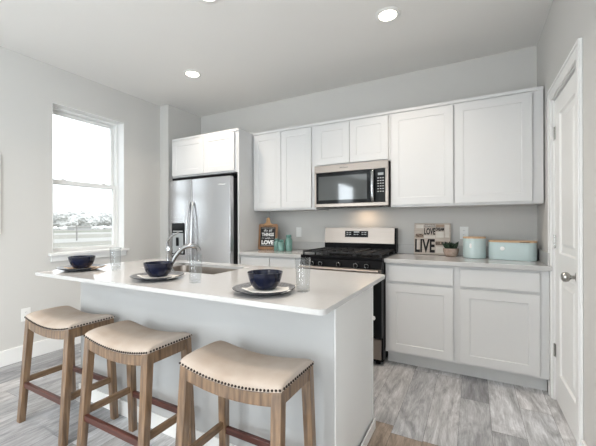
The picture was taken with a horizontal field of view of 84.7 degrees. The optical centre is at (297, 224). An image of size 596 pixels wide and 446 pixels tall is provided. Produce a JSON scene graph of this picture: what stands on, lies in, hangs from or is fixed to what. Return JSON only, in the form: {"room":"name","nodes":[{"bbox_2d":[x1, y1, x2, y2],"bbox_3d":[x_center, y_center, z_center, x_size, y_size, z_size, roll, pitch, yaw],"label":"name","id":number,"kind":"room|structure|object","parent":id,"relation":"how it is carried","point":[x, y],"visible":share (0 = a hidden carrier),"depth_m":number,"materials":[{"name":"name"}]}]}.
{"room":"kitchen","nodes":[
{"label":"kitchen","id":0,"kind":"room"},
{"bbox_2d":[0,46,159,350],"bbox_3d":[-3.768,-0.151,0.697,0.200,2.736,8.070,0,0,28],"label":"wall","id":1,"kind":"structure","parent":0,"point":[29,86],"depth_m":3.06,"materials":[{"name":"grey paint"}]},
{"bbox_2d":[0,153,0,233],"bbox_3d":[-2.722,-0.264,2.411,0.023,0.690,0.820,0,0,28],"label":"framed picture","id":2,"kind":"object","parent":1,"relation":"attached to","point":[0,153],"visible":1,"depth_m":2.77,"materials":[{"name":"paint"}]},
{"bbox_2d":[21,307,30,321],"bbox_3d":[-2.446,0.808,2.937,0.009,0.116,0.072,0,0,28],"label":"wall outlet","id":3,"kind":"object","parent":1,"relation":"attached to","point":[24,311],"visible":0.67,"depth_m":2.93,"materials":[{"name":"white plastic"}]},
{"bbox_2d":[0,336,80,366],"bbox_3d":[-3.167,1.147,1.585,0.014,0.135,5.938,0,0,28],"label":"baseboard","id":4,"kind":"structure","parent":1,"relation":"attached to","point":[13,355],"depth_m":2.99,"materials":[{"name":"paint"}]},
{"bbox_2d":[53,106,118,251],"bbox_3d":[-2.306,-0.439,3.517,0.085,1.465,0.730,0,0,28],"label":"window","id":5,"kind":"structure","parent":1,"relation":"in","point":[113,186],"depth_m":3.74,"materials":[{"name":"paint"}]},
{"bbox_2d":[52,102,123,252],"bbox_3d":[-2.223,-0.439,3.472,0.101,1.467,0.731,0,0,28],"label":"trim","id":6,"kind":"structure","parent":1,"relation":"attached to","point":[120,124],"depth_m":3.78,"materials":[{"name":"paint"}]},
{"bbox_2d":[48,248,129,261],"bbox_3d":[-2.202,0.314,3.462,0.144,0.082,0.802,0,0,28],"label":"trim","id":7,"kind":"structure","parent":1,"relation":"attached to","point":[55,256],"depth_m":3.43,"materials":[{"name":"paint"}]},
{"bbox_2d":[160,104,200,258],"bbox_3d":[-1.662,-0.156,4.467,0.350,2.738,0.565,0,0,28],"label":"wall","id":8,"kind":"structure","parent":0,"point":[175,123],"depth_m":4.18,"materials":[{"name":"grey paint"}]},
{"bbox_2d":[0,0,552,116],"bbox_3d":[-1.772,-1.585,-0.054,4.435,0.120,8.935,0,0,28],"label":"ceiling","id":9,"kind":"structure","parent":0,"point":[246,53],"depth_m":2.71,"materials":[{"name":"white paint"}]},
{"bbox_2d":[183,70,201,77],"bbox_3d":[-1.068,-1.522,3.307,0.184,0.008,0.184,0,0,28],"label":"recessed light","id":10,"kind":"object","parent":9,"relation":"in","point":[189,73],"visible":1,"depth_m":3.29,"materials":[{"name":"white plastic"}]},
{"bbox_2d":[200,0,219,2],"bbox_3d":[-0.600,-1.523,2.159,0.184,0.008,0.184,0,0,28],"label":"recessed light","id":11,"kind":"object","parent":9,"relation":"in","point":[204,1],"visible":1,"depth_m":2.22,"materials":[{"name":"white plastic"}]},
{"bbox_2d":[375,6,400,22],"bbox_3d":[0.655,-1.526,2.383,0.184,0.008,0.184,0,0,28],"label":"recessed light","id":12,"kind":"object","parent":9,"relation":"in","point":[387,14],"visible":1,"depth_m":2.37,"materials":[{"name":"white plastic"}]},
{"bbox_2d":[0,343,576,445],"bbox_3d":[-1.835,1.252,-0.101,4.355,0.080,8.785,0,0,28],"label":"floor","id":13,"kind":"structure","parent":0,"point":[413,405],"depth_m":2.09,"materials":[{"name":"grey wood"}]},
{"bbox_2d":[17,306,118,445],"bbox_3d":[-1.426,0.879,2.026,0.512,0.664,0.325,0,0,28],"label":"bar stool","id":14,"kind":"object","parent":13,"relation":"on","point":[66,323],"visible":0.99,"depth_m":1.97,"materials":[{"name":"brown wood"}]},
{"bbox_2d":[76,320,195,445],"bbox_3d":[-0.831,0.877,1.681,0.512,0.664,0.325,0,0,28],"label":"bar stool","id":15,"kind":"object","parent":13,"relation":"on","point":[132,344],"visible":0.99,"depth_m":1.64,"materials":[{"name":"brown wood"}]},
{"bbox_2d":[169,173,237,263],"bbox_3d":[-0.988,0.321,3.968,0.936,1.753,0.740,0,0,28],"label":"refrigerator","id":16,"kind":"object","parent":13,"relation":"on","point":[203,210],"visible":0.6,"depth_m":3.63,"materials":[{"name":"silver metal"}]},
{"bbox_2d":[172,128,269,263],"bbox_3d":[-0.951,0.082,4.048,1.028,2.255,0.632,0,0,28],"label":"refrigerator surround","id":17,"kind":"object","parent":13,"relation":"on","point":[231,150],"visible":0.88,"depth_m":3.70,"materials":[{"name":"paint"}]},
{"bbox_2d":[79,282,375,445],"bbox_3d":[-0.541,0.761,2.118,1.937,0.894,0.630,0,0,28],"label":"kitchen island","id":18,"kind":"object","parent":13,"relation":"on","point":[339,343],"visible":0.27,"depth_m":1.67,"materials":[{"name":"paint"}]},
{"bbox_2d":[35,259,384,315],"bbox_3d":[-0.574,0.304,1.980,1.986,0.020,0.903,0,0,28],"label":"island countertop","id":19,"kind":"structure","parent":18,"relation":"on","point":[329,290],"depth_m":1.63,"materials":[{"name":"white stone"}]},
{"bbox_2d":[56,264,104,271],"bbox_3d":[-1.419,0.285,2.139,0.271,0.023,0.271,0,0,28],"label":"dinner plate","id":20,"kind":"object","parent":19,"relation":"on","point":[100,265],"visible":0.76,"depth_m":2.08,"materials":[{"name":"grey ceramic"}]},
{"bbox_2d":[64,265,106,268],"bbox_3d":[-1.383,0.277,2.143,0.201,0.021,0.153,0,0,-3],"label":"napkin","id":21,"kind":"object","parent":20,"relation":"on","point":[105,265],"visible":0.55,"depth_m":2.11,"materials":[{"name":"beige fabric"}]},
{"bbox_2d":[68,255,95,267],"bbox_3d":[-1.415,0.244,2.139,0.154,0.073,0.154,0,0,28],"label":"bowl","id":22,"kind":"object","parent":21,"relation":"on","point":[81,261],"visible":1,"depth_m":2.09,"materials":[{"name":"blue ceramic"}]},
{"bbox_2d":[130,271,183,280],"bbox_3d":[-0.763,0.283,1.776,0.271,0.023,0.271,0,0,28],"label":"dinner plate","id":23,"kind":"object","parent":19,"relation":"on","point":[134,276],"visible":0.63,"depth_m":1.72,"materials":[{"name":"grey ceramic"}]},
{"bbox_2d":[137,273,184,278],"bbox_3d":[-0.733,0.275,1.772,0.201,0.021,0.153,0,0,11],"label":"napkin","id":24,"kind":"object","parent":23,"relation":"on","point":[168,275],"visible":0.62,"depth_m":1.74,"materials":[{"name":"white fabric"}]},
{"bbox_2d":[143,261,173,276],"bbox_3d":[-0.758,0.242,1.776,0.154,0.073,0.154,0,0,28],"label":"bowl","id":25,"kind":"object","parent":24,"relation":"on","point":[153,268],"visible":1,"depth_m":1.73,"materials":[{"name":"blue ceramic"}]},
{"bbox_2d":[166,232,200,270],"bbox_3d":[-0.734,0.171,2.093,0.230,0.248,0.076,0,0,-28],"label":"faucet","id":26,"kind":"object","parent":19,"relation":"on","point":[169,249],"visible":0.78,"depth_m":2.07,"materials":[{"name":"silver metal"}]},
{"bbox_2d":[172,265,238,273],"bbox_3d":[-0.696,0.413,2.232,0.689,0.195,0.411,0,0,28],"label":"sink","id":27,"kind":"object","parent":19,"relation":"in","point":[183,268],"visible":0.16,"depth_m":2.46,"materials":[{"name":"metal"}]},
{"bbox_2d":[232,282,294,295],"bbox_3d":[-0.147,0.281,1.418,0.271,0.023,0.271,0,0,28],"label":"dinner plate","id":28,"kind":"object","parent":19,"relation":"on","point":[238,288],"visible":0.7,"depth_m":1.40,"materials":[{"name":"grey ceramic"}]},
{"bbox_2d":[242,285,295,292],"bbox_3d":[-0.119,0.273,1.412,0.201,0.021,0.153,0,0,14],"label":"napkin","id":29,"kind":"object","parent":28,"relation":"on","point":[251,288],"visible":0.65,"depth_m":1.39,"materials":[{"name":"white fabric"}]},
{"bbox_2d":[247,269,282,289],"bbox_3d":[-0.143,0.240,1.418,0.154,0.073,0.154,0,0,28],"label":"bowl","id":30,"kind":"object","parent":29,"relation":"on","point":[261,279],"visible":1,"depth_m":1.37,"materials":[{"name":"blue ceramic"}]},
{"bbox_2d":[175,340,315,445],"bbox_3d":[-0.216,0.876,1.345,0.512,0.664,0.325,0,0,28],"label":"bar stool","id":31,"kind":"object","parent":13,"relation":"on","point":[223,369],"visible":1,"depth_m":1.32,"materials":[{"name":"brown wood"}]},
{"bbox_2d":[241,255,300,267],"bbox_3d":[-0.148,0.768,3.632,0.776,0.879,0.606,0,0,28],"label":"base cabinet","id":32,"kind":"object","parent":13,"relation":"on","point":[287,262],"visible":0.09,"depth_m":3.36,"materials":[{"name":"paint"}]},
{"bbox_2d":[239,241,324,257],"bbox_3d":[-0.152,0.265,3.624,0.780,0.124,0.624,0,0,28],"label":"countertop","id":33,"kind":"structure","parent":32,"relation":"on","point":[297,247],"depth_m":3.56,"materials":[{"name":"white stone"}]},
{"bbox_2d":[258,218,277,249],"bbox_3d":[-0.351,0.105,3.817,0.234,0.374,0.048,0,0,17],"label":"sign","id":34,"kind":"object","parent":33,"relation":"on","point":[268,231],"visible":0.97,"depth_m":3.81,"materials":[{"name":"brown wood"}]},
{"bbox_2d":[274,238,278,250],"bbox_3d":[-0.241,0.226,3.703,0.064,0.135,0.064,0,0,28],"label":"glass jar","id":35,"kind":"object","parent":33,"relation":"on","point":[276,241],"visible":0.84,"depth_m":3.68,"materials":[{"name":"teal glass"}]},
{"bbox_2d":[278,239,284,250],"bbox_3d":[-0.187,0.229,3.629,0.076,0.128,0.076,0,0,28],"label":"glass jar","id":36,"kind":"object","parent":33,"relation":"on","point":[281,245],"visible":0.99,"depth_m":3.60,"materials":[{"name":"teal glass"}]},
{"bbox_2d":[285,235,291,250],"bbox_3d":[-0.104,0.204,3.647,0.080,0.178,0.080,0,0,28],"label":"glass jar","id":37,"kind":"object","parent":33,"relation":"on","point":[288,241],"visible":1,"depth_m":3.62,"materials":[{"name":"teal glass"}]},
{"bbox_2d":[298,228,397,363],"bbox_3d":[0.505,0.620,3.191,0.780,1.172,0.750,0,0,28],"label":"range","id":38,"kind":"object","parent":13,"relation":"on","point":[360,250],"visible":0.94,"depth_m":3.00,"materials":[{"name":"black metal"}]},
{"bbox_2d":[301,252,396,260],"bbox_3d":[0.518,0.298,3.217,0.780,0.028,0.640,0,0,28],"label":"cooktop","id":39,"kind":"object","parent":38,"relation":"in","point":[315,256],"depth_m":2.99,"materials":[{"name":"black metal"}]},
{"bbox_2d":[386,263,549,390],"bbox_3d":[1.394,0.764,2.806,1.138,0.879,0.606,0,0,28],"label":"base cabinet","id":40,"kind":"object","parent":13,"relation":"on","point":[484,323],"visible":0.95,"depth_m":2.51,"materials":[{"name":"paint"}]},
{"bbox_2d":[384,244,551,270],"bbox_3d":[1.391,0.261,2.797,1.152,0.124,0.624,0,0,28],"label":"countertop","id":41,"kind":"structure","parent":40,"relation":"on","point":[405,255],"depth_m":2.61,"materials":[{"name":"white stone"}]},
{"bbox_2d":[414,223,450,254],"bbox_3d":[1.292,0.138,3.150,0.325,0.300,0.054,0,0,29],"label":"word sign","id":42,"kind":"object","parent":41,"relation":"on","point":[428,237],"visible":0.91,"depth_m":3.14,"materials":[{"name":"brown wood"}]},
{"bbox_2d":[442,241,458,256],"bbox_3d":[1.380,0.220,2.954,0.136,0.138,0.145,0,0,28],"label":"potted succulent","id":43,"kind":"object","parent":41,"relation":"on","point":[450,249],"visible":1,"depth_m":2.92,"materials":[{"name":"stone"}]},
{"bbox_2d":[443,248,458,256],"bbox_3d":[1.385,0.252,2.959,0.132,0.074,0.132,0,0,28],"label":"pot","id":44,"kind":"object","parent":43,"relation":"attached to","point":[449,252],"depth_m":2.91,"materials":[{"name":"stone"}]},
{"bbox_2d":[463,236,485,258],"bbox_3d":[1.532,0.197,2.838,0.177,0.183,0.177,0,0,28],"label":"canister","id":45,"kind":"object","parent":41,"relation":"on","point":[474,247],"visible":0.99,"depth_m":2.76,"materials":[{"name":"green ceramic"}]},
{"bbox_2d":[488,240,537,260],"bbox_3d":[1.769,0.210,2.698,0.334,0.156,0.182,0,0,40],"label":"bin","id":46,"kind":"object","parent":41,"relation":"on","point":[518,250],"visible":1,"depth_m":2.62,"materials":[{"name":"teal metal"}]},
{"bbox_2d":[201,45,536,252],"bbox_3d":[0.307,-0.162,3.818,4.435,2.936,0.150,0,0,28],"label":"wall","id":47,"kind":"structure","parent":0,"point":[513,70],"depth_m":3.33,"materials":[{"name":"grey paint"}]},
{"bbox_2d":[253,123,328,211],"bbox_3d":[-0.087,-0.605,3.734,0.794,0.895,0.366,0,0,28],"label":"upper cabinet","id":48,"kind":"object","parent":47,"relation":"attached to","point":[285,158],"visible":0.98,"depth_m":3.55,"materials":[{"name":"paint"}]},
{"bbox_2d":[296,227,301,236],"bbox_3d":[0.011,0.089,3.886,0.072,0.116,0.008,0,0,28],"label":"light switch","id":49,"kind":"object","parent":47,"relation":"attached to","point":[298,229],"visible":1,"depth_m":3.88,"materials":[{"name":"white plastic"}]},
{"bbox_2d":[283,241,324,249],"bbox_3d":[-0.009,0.248,3.890,0.780,0.090,0.020,0,0,28],"label":"backsplash","id":50,"kind":"structure","parent":47,"relation":"attached to","point":[295,245],"depth_m":3.81,"materials":[{"name":"white stone"}]},
{"bbox_2d":[315,111,390,165],"bbox_3d":[0.600,-0.826,3.365,0.766,0.456,0.366,0,0,28],"label":"upper cabinet","id":51,"kind":"object","parent":47,"relation":"attached to","point":[364,138],"visible":0.95,"depth_m":3.18,"materials":[{"name":"paint"}]},
{"bbox_2d":[314,160,390,208],"bbox_3d":[0.581,-0.385,3.325,0.748,0.420,0.455,0,0,28],"label":"microwave","id":52,"kind":"object","parent":51,"relation":"attached to","point":[360,184],"visible":0.97,"depth_m":3.16,"materials":[{"name":"metal"}]},
{"bbox_2d":[398,244,488,255],"bbox_3d":[1.524,0.244,3.068,1.131,0.090,0.020,0,0,28],"label":"backsplash","id":53,"kind":"structure","parent":47,"relation":"attached to","point":[402,248],"depth_m":3.27,"materials":[{"name":"white stone"}]},
{"bbox_2d":[460,227,467,238],"bbox_3d":[1.555,0.078,3.058,0.072,0.116,0.009,0,0,28],"label":"wall outlet","id":54,"kind":"object","parent":47,"relation":"attached to","point":[463,230],"visible":0.85,"depth_m":3.06,"materials":[{"name":"white plastic"}]},
{"bbox_2d":[390,86,543,208],"bbox_3d":[1.446,-0.609,2.912,1.151,0.895,0.366,0,0,28],"label":"upper cabinet","id":55,"kind":"object","parent":47,"relation":"attached to","point":[486,150],"visible":1,"depth_m":2.71,"materials":[{"name":"paint"}]},
{"bbox_2d":[537,0,595,445],"bbox_3d":[0.063,-0.161,-1.035,0.120,2.736,8.635,0,0,28],"label":"wall","id":56,"kind":"structure","parent":0,"point":[567,21],"depth_m":1.60,"materials":[{"name":"grey paint"}]},
{"bbox_2d":[553,71,576,441],"bbox_3d":[1.605,0.173,1.983,0.108,2.035,0.624,0,0,28],"label":"door","id":57,"kind":"structure","parent":56,"relation":"in","point":[564,131],"depth_m":1.99,"materials":[{"name":"paint"}]},
{"bbox_2d":[547,37,583,445],"bbox_3d":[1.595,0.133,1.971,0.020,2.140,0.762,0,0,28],"label":"trim","id":58,"kind":"structure","parent":56,"relation":"attached to","point":[575,55],"depth_m":1.65,"materials":[{"name":"paint"}]},
{"label":"outside","id":59,"kind":"structure","parent":0,"visible":0},
{"bbox_2d":[53,226,111,247],"bbox_3d":[-160.780,2.275,148.576,416.200,0.500,410.000,0,0,28],"label":"field","id":60,"kind":"structure","parent":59,"point":[92,243],"depth_m":42.36,"materials":[{"name":"green plant"}]},
{"bbox_2d":[53,211,69,226],"bbox_3d":[-98.549,-1.898,133.916,7.364,7.521,9.770,0,0,28],"label":"tree","id":61,"kind":"object","parent":60,"relation":"on","point":[60,219],"visible":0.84,"depth_m":133.16,"materials":[{"name":"grey plant"}]},
{"bbox_2d":[65,216,77,225],"bbox_3d":[-110.224,-1.171,158.300,6.709,6.128,7.179,0,0,28],"label":"tree","id":62,"kind":"object","parent":60,"relation":"on","point":[73,221],"visible":0.67,"depth_m":157.52,"materials":[{"name":"grey plant"}]},
{"bbox_2d":[67,210,87,225],"bbox_3d":[-123.681,-3.121,183.981,8.487,10.099,11.543,0,0,28],"label":"tree","id":63,"kind":"object","parent":60,"relation":"on","point":[71,213],"visible":0.43,"depth_m":182.77,"materials":[{"name":"grey plant"}]},
{"bbox_2d":[67,226,90,229],"bbox_3d":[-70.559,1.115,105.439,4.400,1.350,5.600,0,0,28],"label":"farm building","id":64,"kind":"structure","parent":60,"relation":"on","point":[68,227],"depth_m":103.98,"materials":[{"name":"white"}]},
{"bbox_2d":[53,226,111,229],"bbox_3d":[-81.169,0.991,119.569,5.316,1.654,52.218,0,0,28],"label":"fence","id":65,"kind":"object","parent":60,"relation":"on","point":[63,227],"visible":0.22,"depth_m":122.91,"materials":[{"name":"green plant"}]},
{"bbox_2d":[78,214,99,225],"bbox_3d":[-92.409,-1.362,144.288,6.002,6.418,8.602,0,0,28],"label":"tree","id":66,"kind":"object","parent":60,"relation":"on","point":[88,220],"visible":0.99,"depth_m":142.58,"materials":[{"name":"grey plant"}]},
{"bbox_2d":[83,210,103,225],"bbox_3d":[-104.526,-2.833,169.596,10.321,9.424,12.191,0,0,28],"label":"tree","id":67,"kind":"object","parent":60,"relation":"on","point":[98,214],"visible":0.32,"depth_m":167.74,"materials":[{"name":"grey plant"}]},
{"bbox_2d":[101,211,111,225],"bbox_3d":[-88.277,-2.134,153.933,8.200,7.941,9.718,0,0,28],"label":"tree","id":68,"kind":"object","parent":60,"relation":"on","point":[106,219],"visible":0.6,"depth_m":150.38,"materials":[{"name":"grey plant"}]},
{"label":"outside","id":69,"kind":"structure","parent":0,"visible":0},
{"bbox_2d":[53,230,111,232],"bbox_3d":[-53.498,1.743,85.404,15.000,0.025,300.000,0,0,28],"label":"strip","id":70,"kind":"object","parent":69,"point":[104,230],"visible":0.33,"depth_m":81.46,"materials":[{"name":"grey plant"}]},
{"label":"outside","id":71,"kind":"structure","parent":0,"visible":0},
{"bbox_2d":[53,237,111,242],"bbox_3d":[-9.428,1.629,61.784,9.000,0.025,300.000,0,0,28],"label":"road","id":72,"kind":"structure","parent":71,"point":[101,238],"depth_m":33.95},
{"bbox_2d":[76,225,77,240],"bbox_3d":[-22.800,0.866,33.664,0.140,1.600,0.140,0,0,28],"label":"fence post","id":73,"kind":"object","parent":72,"relation":"on","point":[76,225],"visible":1,"depth_m":33.63,"materials":[{"name":"grey wood"}]},
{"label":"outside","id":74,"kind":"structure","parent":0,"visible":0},
{"bbox_2d":[53,232,111,234],"bbox_3d":[-34.548,1.694,75.247,12.000,0.025,300.000,0,0,28],"label":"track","id":75,"kind":"object","parent":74,"point":[93,232],"depth_m":61.93,"materials":[{"name":"white"}]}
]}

